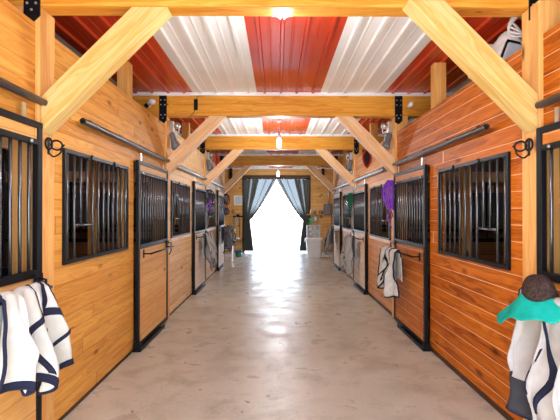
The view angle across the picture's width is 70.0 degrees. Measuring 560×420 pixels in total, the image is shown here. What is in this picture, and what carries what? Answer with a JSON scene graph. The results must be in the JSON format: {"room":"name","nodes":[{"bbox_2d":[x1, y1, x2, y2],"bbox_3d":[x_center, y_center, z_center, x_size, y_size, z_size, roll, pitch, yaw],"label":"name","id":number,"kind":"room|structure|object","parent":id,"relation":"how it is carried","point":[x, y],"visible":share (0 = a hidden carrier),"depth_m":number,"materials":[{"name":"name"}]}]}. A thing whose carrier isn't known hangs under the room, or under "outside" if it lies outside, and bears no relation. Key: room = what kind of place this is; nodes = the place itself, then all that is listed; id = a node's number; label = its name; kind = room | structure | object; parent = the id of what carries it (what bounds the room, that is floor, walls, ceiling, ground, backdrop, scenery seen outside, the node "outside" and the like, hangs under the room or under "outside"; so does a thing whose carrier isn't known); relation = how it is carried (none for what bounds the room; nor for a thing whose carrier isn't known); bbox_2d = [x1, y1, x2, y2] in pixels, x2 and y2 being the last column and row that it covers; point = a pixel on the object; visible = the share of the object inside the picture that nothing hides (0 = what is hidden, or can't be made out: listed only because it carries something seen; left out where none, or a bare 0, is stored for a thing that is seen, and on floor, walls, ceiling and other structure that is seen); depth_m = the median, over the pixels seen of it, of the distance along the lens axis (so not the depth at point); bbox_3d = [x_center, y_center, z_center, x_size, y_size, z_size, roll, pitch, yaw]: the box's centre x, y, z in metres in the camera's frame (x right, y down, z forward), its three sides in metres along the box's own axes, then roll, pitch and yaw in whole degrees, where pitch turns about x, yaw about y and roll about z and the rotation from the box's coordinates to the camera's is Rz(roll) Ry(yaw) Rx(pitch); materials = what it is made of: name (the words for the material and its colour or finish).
{"room":"farm building","nodes":[
{"label":"farm building","id":0,"kind":"room"},
{"bbox_2d":[6,150,144,237],"bbox_3d":[-5.308,-0.061,7.736,0.100,3.400,16.450,0,0,0],"label":"wall","id":1,"kind":"structure","parent":0,"point":[70,155],"depth_m":10.48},
{"bbox_2d":[0,0,222,419],"bbox_3d":[-1.729,0.179,5.864,0.050,2.900,12.655,0,0,0],"label":"wall","id":2,"kind":"structure","parent":0,"point":[94,296],"depth_m":3.68,"materials":[{"name":"wood"}]},
{"bbox_2d":[0,77,47,105],"bbox_3d":[-1.627,-0.761,1.442,0.088,0.084,2.600,0,0,0],"label":"door track","id":3,"kind":"object","parent":2,"relation":"attached to","point":[4,84],"visible":1,"depth_m":2.48,"materials":[{"name":"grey metal"}]},
{"bbox_2d":[0,102,46,419],"bbox_3d":[-1.601,0.443,2.101,0.106,2.275,1.250,0,0,0],"label":"door","id":4,"kind":"structure","parent":3,"relation":"hanging from","point":[13,406],"depth_m":2.53,"materials":[{"name":"black paint"}]},
{"bbox_2d":[62,148,128,264],"bbox_3d":[-1.673,-0.027,3.753,0.038,0.911,1.330,0,0,0],"label":"window grille","id":5,"kind":"object","parent":2,"relation":"in","point":[65,152],"visible":1,"depth_m":3.58,"materials":[{"name":"metal"}]},
{"bbox_2d":[80,118,169,162],"bbox_3d":[-1.651,-0.745,4.591,0.088,0.084,2.600,0,0,0],"label":"door track","id":6,"kind":"object","parent":2,"relation":"attached to","point":[89,123],"visible":1,"depth_m":4.00,"materials":[{"name":"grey metal"}]},
{"bbox_2d":[135,153,171,344],"bbox_3d":[-1.625,0.459,5.251,0.106,2.275,1.250,0,0,0],"label":"door","id":7,"kind":"structure","parent":6,"relation":"hanging from","point":[151,271],"depth_m":5.13,"materials":[{"name":"wood"}]},
{"bbox_2d":[143,245,173,257],"bbox_3d":[-1.589,0.526,5.301,0.100,0.100,1.050,0,0,0],"label":"bar","id":8,"kind":"object","parent":7,"relation":"attached to","point":[167,246],"visible":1,"depth_m":5.00,"materials":[{"name":"black paint"}]},
{"bbox_2d":[58,270,215,419],"bbox_3d":[-1.695,1.614,5.327,0.010,0.025,11.105,0,0,0],"label":"baseboard","id":9,"kind":"structure","parent":2,"relation":"attached to","point":[81,399],"depth_m":3.74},
{"bbox_2d":[170,180,190,241],"bbox_3d":[-1.697,0.014,6.902,0.038,0.961,1.330,0,0,0],"label":"window grille","id":10,"kind":"object","parent":2,"relation":"in","point":[183,190],"visible":1,"depth_m":6.84,"materials":[{"name":"metal"}]},
{"bbox_2d":[178,165,206,179],"bbox_3d":[-1.674,-0.729,7.741,0.088,0.084,2.600,0,0,0],"label":"door track","id":11,"kind":"object","parent":2,"relation":"attached to","point":[179,166],"visible":0.8,"depth_m":7.40,"materials":[{"name":"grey metal"}]},
{"bbox_2d":[193,180,206,290],"bbox_3d":[-1.648,0.474,8.401,0.106,2.275,1.250,0,0,0],"label":"door","id":12,"kind":"structure","parent":11,"relation":"hanging from","point":[199,189],"depth_m":8.26,"materials":[{"name":"black paint"}]},
{"bbox_2d":[206,192,215,231],"bbox_3d":[-1.720,0.030,10.052,0.038,0.961,1.330,0,0,0],"label":"window grille","id":13,"kind":"object","parent":2,"relation":"in","point":[211,213],"visible":0.78,"depth_m":10.10,"materials":[{"name":"metal"}]},
{"bbox_3d":[-1.698,-0.714,10.891,0.088,0.084,2.600,0,0,0],"label":"door track","id":14,"kind":"object","parent":2,"relation":"attached to","visible":0},
{"bbox_2d":[217,187,224,266],"bbox_3d":[-1.672,0.490,11.550,0.106,2.275,1.250,0,0,0],"label":"door","id":15,"kind":"structure","parent":14,"relation":"hanging from","point":[220,194],"depth_m":11.40,"materials":[{"name":"wood"}]},
{"bbox_2d":[149,169,385,251],"bbox_3d":[-0.120,-0.005,16.050,10.400,3.370,0.100,0,0,0],"label":"wall","id":16,"kind":"structure","parent":0,"point":[319,191],"depth_m":16.01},
{"bbox_2d":[234,196,241,204],"bbox_3d":[-1.651,-0.388,15.976,0.380,0.380,0.030,0,0,0],"label":"wall sign","id":17,"kind":"object","parent":16,"relation":"attached to","point":[237,199],"visible":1,"depth_m":15.96,"materials":[{"name":"paper"}]},
{"bbox_2d":[242,175,310,251],"bbox_3d":[-0.140,0.145,15.984,2.720,3.070,0.030,0,0,0],"label":"trim","id":18,"kind":"structure","parent":16,"relation":"attached to","point":[243,176],"depth_m":15.97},
{"bbox_2d":[243,178,309,178],"bbox_3d":[-0.140,-1.240,15.936,2.680,0.040,0.140,0,0,0],"label":"curtain rod","id":19,"kind":"object","parent":16,"relation":"attached to","point":[243,178],"visible":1,"depth_m":15.87,"materials":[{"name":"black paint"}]},
{"bbox_2d":[243,179,275,250],"bbox_3d":[-0.801,0.196,15.864,1.317,2.851,0.142,0,0,0],"label":"curtain","id":20,"kind":"object","parent":19,"relation":"hanging from","point":[256,191],"visible":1,"depth_m":15.87,"materials":[{"name":"grey fabric"}]},
{"bbox_2d":[277,179,309,250],"bbox_3d":[0.523,0.196,15.873,1.317,2.851,0.142,0,0,0],"label":"curtain","id":21,"kind":"object","parent":19,"relation":"hanging from","point":[296,191],"visible":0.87,"depth_m":15.88,"materials":[{"name":"grey fabric"}]},
{"bbox_2d":[226,168,332,168],"bbox_3d":[-0.120,-1.660,15.978,10.400,0.050,0.060,0,0,0],"label":"trim","id":22,"kind":"structure","parent":16,"relation":"attached to","point":[226,168],"depth_m":15.95,"materials":[{"name":"white metal"}]},
{"bbox_2d":[324,189,330,214],"bbox_3d":[1.893,-0.360,15.944,0.280,1.120,0.145,0,0,0],"label":"box","id":23,"kind":"object","parent":16,"relation":"attached to","point":[327,207],"visible":0.95,"depth_m":15.87,"materials":[{"name":"grey metal"}]},
{"bbox_2d":[63,252,506,419],"bbox_3d":[-0.059,1.689,7.841,10.400,0.100,16.600,0,0,0],"label":"floor","id":24,"kind":"structure","parent":0,"point":[268,335],"depth_m":4.31,"materials":[{"name":"concrete"}]},
{"bbox_2d":[12,6,54,419],"bbox_3d":[-1.746,0.104,2.837,0.190,3.020,0.190,0,0,0],"label":"timber post","id":25,"kind":"object","parent":24,"relation":"on","point":[45,24],"visible":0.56,"depth_m":2.78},
{"bbox_2d":[23,0,40,21],"bbox_3d":[-1.700,-1.491,2.740,0.110,0.420,0.020,0,0,0],"label":"plate","id":26,"kind":"object","parent":25,"relation":"attached to","point":[31,8],"visible":0.96,"depth_m":2.74,"materials":[{"name":"black paint"}]},
{"bbox_2d":[44,137,64,156],"bbox_3d":[-1.604,-0.445,2.849,0.128,0.141,0.077,0,0,-31],"label":"hook","id":27,"kind":"object","parent":25,"relation":"attached to","point":[48,145],"visible":1,"depth_m":2.85,"materials":[{"name":"black paint"}]},
{"bbox_2d":[41,7,171,135],"bbox_3d":[-1.216,-0.970,2.826,0.871,0.871,0.140,0,0,0],"label":"knee brace","id":28,"kind":"object","parent":25,"relation":"attached to","point":[137,25],"visible":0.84,"depth_m":2.76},
{"bbox_2d":[117,62,132,247],"bbox_3d":[-1.820,-0.049,4.687,0.140,3.345,0.120,0,0,0],"label":"post","id":29,"kind":"object","parent":24,"relation":"on","point":[125,72],"visible":0.24,"depth_m":4.63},
{"bbox_2d":[133,324,164,351],"bbox_3d":[-1.645,1.580,5.055,0.105,0.090,0.990,0,0,0],"label":"floor guide","id":30,"kind":"object","parent":24,"relation":"on","point":[137,347],"visible":0.93,"depth_m":4.82,"materials":[{"name":"black paint"}]},
{"bbox_2d":[155,116,169,317],"bbox_3d":[-1.770,0.120,5.986,0.190,3.020,0.190,0,0,0],"label":"timber post","id":31,"kind":"object","parent":24,"relation":"on","point":[167,123],"visible":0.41,"depth_m":6.01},
{"bbox_2d":[159,95,166,122],"bbox_3d":[-1.724,-1.476,5.890,0.110,0.420,0.020,0,0,0],"label":"plate","id":32,"kind":"object","parent":31,"relation":"attached to","point":[162,99],"visible":0.99,"depth_m":5.89,"materials":[{"name":"black paint"}]},
{"bbox_2d":[170,121,180,149],"bbox_3d":[-1.597,-1.129,6.091,0.182,0.440,0.149,0,0,0],"label":"lamp","id":33,"kind":"object","parent":31,"relation":"attached to","point":[175,144],"visible":0.94,"depth_m":6.06,"materials":[{"name":"metal"}]},
{"bbox_2d":[167,116,226,174],"bbox_3d":[-1.239,-0.955,5.976,0.871,0.871,0.140,0,0,0],"label":"knee brace","id":34,"kind":"object","parent":31,"relation":"attached to","point":[211,123],"visible":0.81,"depth_m":5.91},
{"bbox_2d":[114,192,216,246],"bbox_3d":[-3.592,-0.014,12.274,3.400,3.310,0.140,0,0,0],"label":"divider","id":35,"kind":"object","parent":24,"relation":"on","point":[176,225],"visible":0.12,"depth_m":12.25,"materials":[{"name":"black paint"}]},
{"bbox_2d":[133,266,216,343],"bbox_3d":[-3.504,1.617,5.866,3.440,0.025,12.600,0,0,0],"label":"bedding","id":36,"kind":"object","parent":24,"relation":"on","point":[216,266],"visible":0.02,"depth_m":5.43,"materials":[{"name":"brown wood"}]},
{"bbox_2d":[2,137,7,276],"bbox_3d":[-3.521,-0.061,2.824,3.400,3.310,0.140,0,0,0],"label":"divider","id":37,"kind":"object","parent":36,"relation":"on","point":[4,139],"visible":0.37,"depth_m":2.82,"materials":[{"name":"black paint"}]},
{"bbox_2d":[6,159,153,317],"bbox_3d":[-3.545,-0.045,5.974,3.400,3.310,0.140,0,0,0],"label":"divider","id":38,"kind":"object","parent":36,"relation":"on","point":[83,245],"visible":0.13,"depth_m":5.94,"materials":[{"name":"black paint"}]},
{"bbox_2d":[69,186,192,280],"bbox_3d":[-3.568,-0.029,9.124,3.400,3.310,0.140,0,0,0],"label":"divider","id":39,"kind":"object","parent":36,"relation":"on","point":[84,231],"visible":0.15,"depth_m":9.09,"materials":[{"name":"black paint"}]},
{"bbox_2d":[182,122,189,139],"bbox_3d":[-1.844,-0.033,7.837,0.140,3.345,0.120,0,0,0],"label":"post","id":40,"kind":"object","parent":24,"relation":"on","point":[185,125],"visible":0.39,"depth_m":7.79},
{"bbox_2d":[197,149,205,184],"bbox_3d":[-1.794,0.136,9.136,0.190,3.020,0.190,0,0,0],"label":"timber post","id":41,"kind":"object","parent":24,"relation":"on","point":[197,149],"visible":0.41,"depth_m":9.05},
{"bbox_2d":[206,152,213,170],"bbox_3d":[-1.621,-1.114,9.241,0.182,0.440,0.149,0,0,0],"label":"lamp","id":42,"kind":"object","parent":41,"relation":"attached to","point":[208,155],"visible":0.99,"depth_m":9.21,"materials":[{"name":"metal"}]},
{"bbox_2d":[206,189,214,211],"bbox_3d":[-1.593,-0.214,9.118,0.210,0.526,0.076,0,0,-21],"label":"halter","id":43,"kind":"object","parent":41,"relation":"hanging from","point":[207,190],"visible":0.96,"depth_m":9.10,"materials":[{"name":"purple fabric"}]},
{"bbox_2d":[205,149,243,187],"bbox_3d":[-1.263,-0.939,9.126,0.871,0.871,0.140,0,0,0],"label":"knee brace","id":44,"kind":"object","parent":41,"relation":"attached to","point":[234,153],"visible":0.89,"depth_m":9.06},
{"bbox_2d":[304,238,323,257],"bbox_3d":[1.198,1.335,14.103,0.670,0.670,0.560,0,0,0],"label":"trash bin","id":45,"kind":"object","parent":24,"relation":"on","point":[313,245],"visible":0.97,"depth_m":13.88,"materials":[{"name":"white plastic"}]},
{"bbox_2d":[307,225,319,237],"bbox_3d":[1.179,0.765,14.106,0.470,0.470,0.120,0,0,0],"label":"box fan","id":46,"kind":"object","parent":45,"relation":"on","point":[313,231],"visible":1,"depth_m":14.08,"materials":[{"name":"plastic"}]},
{"bbox_2d":[333,169,335,192],"bbox_3d":[1.753,0.152,12.313,0.190,3.020,0.190,0,0,0],"label":"timber post","id":47,"kind":"object","parent":24,"relation":"on","point":[334,171],"visible":0.09,"depth_m":12.22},
{"bbox_2d":[306,166,333,193],"bbox_3d":[1.222,-0.923,12.294,0.871,0.871,0.140,0,0,0],"label":"knee brace","id":48,"kind":"object","parent":47,"relation":"attached to","point":[313,169],"visible":0.84,"depth_m":12.23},
{"bbox_2d":[343,150,348,166],"bbox_3d":[1.822,-0.017,11.014,0.140,3.345,0.120,0,0,0],"label":"post","id":49,"kind":"object","parent":24,"relation":"on","point":[345,161],"visible":0.02,"depth_m":10.96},
{"bbox_2d":[353,149,361,186],"bbox_3d":[1.776,0.136,9.163,0.190,3.020,0.190,0,0,0],"label":"timber post","id":50,"kind":"object","parent":24,"relation":"on","point":[359,154],"visible":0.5,"depth_m":9.07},
{"bbox_2d":[315,149,353,187],"bbox_3d":[1.246,-0.939,9.144,0.871,0.871,0.140,0,0,0],"label":"knee brace","id":51,"kind":"object","parent":50,"relation":"attached to","point":[323,153],"visible":0.88,"depth_m":9.07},
{"bbox_2d":[345,152,352,170],"bbox_3d":[1.602,-1.113,9.265,0.182,0.440,0.149,0,0,0],"label":"lamp","id":52,"kind":"object","parent":50,"relation":"attached to","point":[350,155],"visible":0.98,"depth_m":9.24,"materials":[{"name":"metal"}]},
{"bbox_2d":[347,193,352,214],"bbox_3d":[1.611,-0.134,9.140,0.134,0.526,0.100,0,0,30],"label":"halter","id":53,"kind":"object","parent":50,"relation":"hanging from","point":[349,198],"visible":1,"depth_m":9.11,"materials":[{"name":"green fabric"}]},
{"bbox_2d":[354,138,358,154],"bbox_3d":[1.732,-1.460,9.066,0.110,0.420,0.020,0,0,0],"label":"plate","id":54,"kind":"object","parent":50,"relation":"attached to","point":[356,143],"visible":0.81,"depth_m":9.06,"materials":[{"name":"black paint"}]},
{"bbox_2d":[370,123,377,140],"bbox_3d":[1.846,-0.033,7.864,0.140,3.345,0.120,0,0,0],"label":"post","id":55,"kind":"object","parent":24,"relation":"on","point":[373,126],"visible":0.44,"depth_m":7.81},
{"bbox_2d":[341,185,429,250],"bbox_3d":[3.468,-0.013,12.327,3.280,3.310,0.140,0,0,0],"label":"divider","id":56,"kind":"object","parent":24,"relation":"on","point":[367,185],"visible":0.03,"depth_m":12.28,"materials":[{"name":"black paint"}]},
{"bbox_2d":[367,281,429,342],"bbox_3d":[3.476,1.617,5.918,3.320,0.025,12.600,0,0,0],"label":"bedding","id":57,"kind":"object","parent":24,"relation":"on","point":[367,281],"visible":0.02,"depth_m":5.46,"materials":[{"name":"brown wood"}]},
{"bbox_2d":[367,186,502,280],"bbox_3d":[3.491,-0.029,9.177,3.280,3.310,0.140,0,0,0],"label":"divider","id":58,"kind":"object","parent":57,"relation":"on","point":[481,233],"visible":0.2,"depth_m":9.15,"materials":[{"name":"black paint"}]},
{"bbox_2d":[408,165,503,316],"bbox_3d":[3.515,-0.045,6.027,3.280,3.310,0.140,0,0,0],"label":"divider","id":59,"kind":"object","parent":57,"relation":"on","point":[487,246],"visible":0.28,"depth_m":5.98,"materials":[{"name":"black paint"}]},
{"bbox_2d":[392,116,407,317],"bbox_3d":[1.800,0.120,6.013,0.190,3.020,0.190,0,0,0],"label":"timber post","id":60,"kind":"object","parent":24,"relation":"on","point":[395,127],"visible":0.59,"depth_m":5.92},
{"bbox_2d":[335,116,394,175],"bbox_3d":[1.270,-0.955,5.995,0.871,0.871,0.140,0,0,0],"label":"knee brace","id":61,"kind":"object","parent":60,"relation":"attached to","point":[349,123],"visible":0.9,"depth_m":5.92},
{"bbox_2d":[381,121,391,149],"bbox_3d":[1.626,-1.129,6.115,0.182,0.440,0.149,0,0,0],"label":"lamp","id":62,"kind":"object","parent":60,"relation":"attached to","point":[388,126],"visible":0.95,"depth_m":6.09,"materials":[{"name":"metal"}]},
{"bbox_2d":[382,180,393,227],"bbox_3d":[1.614,-0.090,5.929,0.183,0.725,0.092,0,0,0],"label":"halter","id":63,"kind":"object","parent":60,"relation":"hanging from","point":[389,183],"visible":0.98,"depth_m":5.92,"materials":[{"name":"purple fabric"}]},
{"bbox_2d":[395,96,401,124],"bbox_3d":[1.756,-1.475,5.916,0.110,0.420,0.020,0,0,0],"label":"plate","id":64,"kind":"object","parent":60,"relation":"attached to","point":[398,99],"visible":1,"depth_m":5.91,"materials":[{"name":"black paint"}]},
{"bbox_2d":[397,324,430,351],"bbox_3d":[1.689,1.580,5.080,0.105,0.090,0.990,0,0,0],"label":"floor guide","id":65,"kind":"object","parent":24,"relation":"on","point":[425,347],"visible":0.93,"depth_m":4.83,"materials":[{"name":"black paint"}]},
{"bbox_2d":[431,62,445,250],"bbox_3d":[1.870,-0.049,4.715,0.140,3.345,0.120,0,0,0],"label":"post","id":66,"kind":"object","parent":24,"relation":"on","point":[438,69],"visible":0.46,"depth_m":4.66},
{"bbox_2d":[522,0,559,419],"bbox_3d":[1.824,0.104,2.763,0.190,3.020,0.190,0,0,0],"label":"timber post","id":67,"kind":"object","parent":24,"relation":"on","point":[544,14],"visible":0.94,"depth_m":2.72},
{"bbox_2d":[403,0,537,133],"bbox_3d":[1.294,-0.971,2.745,0.871,0.871,0.140,0,0,0],"label":"knee brace","id":68,"kind":"object","parent":67,"relation":"attached to","point":[437,19],"visible":0.92,"depth_m":2.68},
{"bbox_2d":[512,138,533,158],"bbox_3d":[1.682,-0.426,2.773,0.128,0.141,0.077,0,0,30],"label":"hook","id":69,"kind":"object","parent":67,"relation":"attached to","point":[527,148],"visible":1,"depth_m":2.77,"materials":[{"name":"black paint"}]},
{"bbox_3d":[-1.817,0.151,12.286,0.190,3.020,0.190,0,0,0],"label":"timber post","id":70,"kind":"object","parent":24,"relation":"on","visible":0},
{"bbox_2d":[224,166,251,192],"bbox_3d":[-1.287,-0.923,12.275,0.871,0.871,0.140,0,0,0],"label":"knee brace","id":71,"kind":"object","parent":70,"relation":"attached to","point":[244,169],"visible":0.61,"depth_m":12.21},
{"bbox_2d":[52,16,521,167],"bbox_3d":[-0.059,-1.768,7.834,10.600,0.126,16.550,0,0,0],"label":"ceiling","id":72,"kind":"structure","parent":0,"point":[200,54],"depth_m":4.61,"materials":[{"name":"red metal"}]},
{"bbox_2d":[110,156,352,165],"bbox_3d":[-0.092,-1.514,12.287,10.360,0.310,0.150,0,0,0],"label":"timber beam","id":73,"kind":"structure","parent":72,"relation":"attached to","point":[240,160],"depth_m":12.21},
{"bbox_2d":[7,0,528,16],"bbox_3d":[-0.021,-1.561,2.838,10.360,0.310,0.150,0,0,0],"label":"timber beam","id":74,"kind":"structure","parent":72,"relation":"attached to","point":[322,8],"depth_m":2.77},
{"bbox_2d":[276,119,281,147],"bbox_3d":[-0.017,-1.449,7.607,0.117,0.526,0.115,0,0,0],"label":"hanging lamp","id":75,"kind":"object","parent":72,"relation":"hanging from","point":[278,139],"visible":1,"depth_m":7.58,"materials":[{"name":"glass"}]},
{"bbox_2d":[178,134,386,135],"bbox_3d":[-0.068,-1.695,9.056,10.400,0.050,0.025,0,0,0],"label":"trim","id":76,"kind":"structure","parent":72,"relation":"attached to","point":[178,134],"depth_m":9.04,"materials":[{"name":"white metal"}]},
{"bbox_2d":[181,136,385,149],"bbox_3d":[-0.069,-1.529,9.137,10.360,0.310,0.150,0,0,0],"label":"timber beam","id":77,"kind":"structure","parent":72,"relation":"attached to","point":[211,142],"depth_m":9.06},
{"bbox_2d":[215,154,362,155],"bbox_3d":[-0.091,-1.679,12.206,10.400,0.050,0.025,0,0,0],"label":"trim","id":78,"kind":"structure","parent":72,"relation":"attached to","point":[215,154],"depth_m":12.19,"materials":[{"name":"white metal"}]},
{"bbox_2d":[133,96,449,117],"bbox_3d":[-0.045,-1.545,5.988,10.360,0.310,0.150,0,0,0],"label":"timber beam","id":79,"kind":"structure","parent":72,"relation":"attached to","point":[177,106],"depth_m":5.92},
{"bbox_2d":[133,92,453,95],"bbox_3d":[-0.044,-1.710,5.906,10.400,0.050,0.025,0,0,0],"label":"trim","id":80,"kind":"structure","parent":72,"relation":"attached to","point":[137,93],"depth_m":5.89,"materials":[{"name":"white metal"}]},
{"bbox_2d":[335,23,559,419],"bbox_3d":[1.761,0.234,5.890,0.050,2.790,12.655,0,0,0],"label":"wall","id":81,"kind":"structure","parent":0,"point":[467,297],"depth_m":3.68,"materials":[{"name":"wood"}]},
{"bbox_2d":[333,183,347,189],"bbox_3d":[1.655,-0.664,10.876,0.088,0.084,2.600,0,0,0],"label":"door track","id":82,"kind":"object","parent":81,"relation":"attached to","point":[344,184],"visible":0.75,"depth_m":10.71,"materials":[{"name":"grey metal"}]},
{"bbox_2d":[331,192,340,267],"bbox_3d":[1.618,0.515,11.575,0.106,2.225,1.250,0,0,0],"label":"door","id":83,"kind":"structure","parent":82,"relation":"hanging from","point":[336,196],"depth_m":11.44,"materials":[{"name":"metal"}]},
{"bbox_2d":[342,192,352,232],"bbox_3d":[1.690,0.065,10.078,0.038,0.961,1.330,0,0,0],"label":"window grille","id":84,"kind":"object","parent":81,"relation":"in","point":[346,215],"visible":0.74,"depth_m":10.13,"materials":[{"name":"metal"}]},
{"bbox_2d":[362,150,371,167],"bbox_3d":[1.636,-0.962,7.526,0.186,0.352,0.048,0,0,0],"label":"hoop","id":85,"kind":"object","parent":81,"relation":"hanging from","point":[366,157],"visible":0.91,"depth_m":7.53,"materials":[{"name":"fabric"}]},
{"bbox_2d":[352,167,384,181],"bbox_3d":[1.678,-0.679,7.726,0.088,0.084,2.600,0,0,0],"label":"door track","id":86,"kind":"object","parent":81,"relation":"attached to","point":[382,168],"visible":0.96,"depth_m":7.33,"materials":[{"name":"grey metal"}]},
{"bbox_2d":[350,179,366,289],"bbox_3d":[1.642,0.500,8.425,0.106,2.225,1.250,0,0,0],"label":"door","id":87,"kind":"structure","parent":86,"relation":"hanging from","point":[359,230],"depth_m":8.29,"materials":[{"name":"black paint"}]},
{"bbox_3d":[1.606,0.582,8.474,0.101,0.100,1.050,0,0,0],"label":"bar","id":88,"kind":"object","parent":87,"relation":"attached to","visible":0},
{"bbox_2d":[340,234,355,275],"bbox_3d":[1.464,0.966,8.644,0.236,0.856,0.795,0,0,0],"label":"blanket","id":89,"kind":"object","parent":88,"relation":"hanging from","point":[348,252],"visible":1,"depth_m":8.45,"materials":[{"name":"grey fabric"}]},
{"bbox_2d":[369,184,390,243],"bbox_3d":[1.713,0.049,6.928,0.038,0.961,1.330,0,0,0],"label":"window grille","id":90,"kind":"object","parent":81,"relation":"in","point":[376,224],"visible":0.85,"depth_m":6.97,"materials":[{"name":"metal"}]},
{"bbox_2d":[344,272,514,419],"bbox_3d":[1.735,1.604,5.353,0.010,0.045,11.105,0,0,0],"label":"baseboard","id":91,"kind":"structure","parent":81,"relation":"attached to","point":[483,395],"depth_m":3.72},
{"bbox_2d":[392,123,489,165],"bbox_3d":[1.702,-0.695,4.576,0.088,0.084,2.600,0,0,0],"label":"door track","id":92,"kind":"object","parent":81,"relation":"attached to","point":[478,129],"visible":1,"depth_m":3.98,"materials":[{"name":"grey metal"}]},
{"bbox_2d":[390,157,427,343],"bbox_3d":[1.666,0.484,5.275,0.106,2.225,1.250,0,0,0],"label":"door","id":93,"kind":"structure","parent":92,"relation":"hanging from","point":[411,307],"depth_m":5.11,"materials":[{"name":"wood"}]},
{"bbox_2d":[394,246,419,260],"bbox_3d":[1.629,0.567,5.325,0.100,0.100,1.050,0,0,0],"label":"bar","id":94,"kind":"object","parent":93,"relation":"attached to","point":[418,256],"visible":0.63,"depth_m":4.84,"materials":[{"name":"black paint"}]},
{"bbox_2d":[377,246,401,297],"bbox_3d":[1.507,0.858,5.618,0.204,0.669,0.896,0,0,0],"label":"blanket","id":95,"kind":"object","parent":94,"relation":"hanging from","point":[390,265],"visible":1,"depth_m":5.46,"materials":[{"name":"beige fabric"}]},
{"bbox_2d":[438,151,510,270],"bbox_3d":[1.737,0.008,3.708,0.038,0.911,1.330,0,0,0],"label":"window grille","id":96,"kind":"object","parent":81,"relation":"in","point":[507,155],"visible":1,"depth_m":3.53,"materials":[{"name":"metal"}]},
{"bbox_2d":[535,92,559,108],"bbox_3d":[1.726,-0.711,1.327,0.088,0.084,2.600,0,0,0],"label":"door track","id":97,"kind":"object","parent":81,"relation":"attached to","point":[555,98],"visible":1,"depth_m":2.51,"materials":[{"name":"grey metal"}]},
{"bbox_2d":[536,106,559,296],"bbox_3d":[1.690,0.468,2.025,0.106,2.225,1.250,0,0,0],"label":"door","id":98,"kind":"structure","parent":97,"relation":"hanging from","point":[547,136],"depth_m":2.60,"materials":[{"name":"black paint"}]},
{"bbox_3d":[1.654,0.550,2.075,0.101,0.100,1.050,0,0,0],"label":"bar","id":99,"kind":"object","parent":98,"relation":"attached to","visible":0},
{"bbox_2d":[506,287,559,419],"bbox_3d":[1.548,0.906,2.375,0.216,0.817,0.578,0,0,0],"label":"blanket","id":100,"kind":"object","parent":99,"relation":"hanging from","point":[533,357],"visible":0.81,"depth_m":2.35,"materials":[{"name":"grey fabric"}]},
{"bbox_2d":[497,274,559,323],"bbox_3d":[1.571,0.574,2.498,0.318,0.359,0.603,0,0,0],"label":"mask","id":101,"kind":"object","parent":100,"relation":"on","point":[535,301],"visible":0.95,"depth_m":2.36,"materials":[{"name":"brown fabric"}]},
{"bbox_3d":[2.157,-1.001,3.801,0.690,0.040,1.640,0,0,0],"label":"storage shelf","id":102,"kind":"object","parent":81,"relation":"attached to","visible":0},
{"bbox_2d":[468,30,521,78],"bbox_3d":[2.122,-1.344,3.764,0.518,0.634,0.762,0,0,0],"label":"tarp","id":103,"kind":"object","parent":102,"relation":"on","point":[498,46],"visible":0.16,"depth_m":3.56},
{"bbox_2d":[500,39,521,59],"bbox_3d":[1.998,-1.234,3.447,0.365,0.486,0.105,0,0,14],"label":"storage box","id":104,"kind":"object","parent":102,"relation":"on","point":[510,47],"visible":0.25,"depth_m":3.43,"materials":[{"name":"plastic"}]},
{"bbox_2d":[507,17,521,37],"bbox_3d":[1.999,-1.357,3.289,0.250,0.527,0.124,0,0,-22],"label":"cable coil","id":105,"kind":"object","parent":102,"relation":"on","point":[512,19],"visible":0.33,"depth_m":3.26,"materials":[{"name":"white plastic"}]},
{"bbox_2d":[408,157,503,228],"bbox_3d":[5.191,-0.061,7.815,0.100,3.400,16.450,0,0,0],"label":"wall","id":106,"kind":"structure","parent":0,"point":[501,160],"depth_m":10.27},
{"bbox_3d":[-1.565,0.511,2.151,0.100,0.100,1.050,0,0,0],"label":"bar","id":107,"kind":"object","parent":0,"visible":0},
{"bbox_2d":[0,281,73,396],"bbox_3d":[-1.462,0.791,2.362,0.212,0.695,0.664,0,0,1],"label":"blanket","id":108,"kind":"object","parent":107,"relation":"hanging from","point":[35,344],"visible":1,"depth_m":2.34,"materials":[{"name":"beige fabric"}]},
{"bbox_3d":[1.582,0.598,11.624,0.101,0.100,1.050,0,0,0],"label":"bar","id":109,"kind":"object","parent":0,"visible":0},
{"bbox_2d":[324,228,333,254],"bbox_3d":[1.425,0.929,11.805,0.252,0.817,0.726,0,0,1],"label":"blanket","id":110,"kind":"object","parent":109,"relation":"hanging from","point":[329,238],"visible":1,"depth_m":11.64,"materials":[{"name":"grey fabric"}]},
{"bbox_3d":[-1.613,0.542,8.451,0.100,0.100,1.050,0,0,0],"label":"bar","id":111,"kind":"object","parent":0,"visible":0},
{"bbox_2d":[203,232,216,270],"bbox_3d":[-1.470,0.880,8.575,0.222,0.815,0.899,0,0,0],"label":"blanket","id":112,"kind":"object","parent":111,"relation":"hanging from","point":[209,246],"visible":1,"depth_m":8.36,"materials":[{"name":"grey fabric"}]},
{"bbox_3d":[-1.636,0.558,11.600,0.100,0.100,1.050,0,0,0],"label":"bar","id":113,"kind":"object","parent":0,"visible":0},
{"bbox_2d":[221,226,231,253],"bbox_3d":[-1.480,0.815,11.119,0.246,0.737,0.691,0,0,0],"label":"blanket","id":114,"kind":"object","parent":113,"relation":"hanging from","point":[225,236],"visible":1,"depth_m":11.02,"materials":[{"name":"grey fabric"}]},
{"bbox_2d":[227,224,235,245],"bbox_3d":[-1.429,0.748,11.813,0.242,0.662,0.595,0,0,0],"label":"blanket","id":115,"kind":"object","parent":113,"relation":"hanging from","point":[231,232],"visible":0.78,"depth_m":11.80,"materials":[{"name":"grey fabric"}]},
{"label":"outside","id":116,"kind":"structure","parent":0,"visible":0},
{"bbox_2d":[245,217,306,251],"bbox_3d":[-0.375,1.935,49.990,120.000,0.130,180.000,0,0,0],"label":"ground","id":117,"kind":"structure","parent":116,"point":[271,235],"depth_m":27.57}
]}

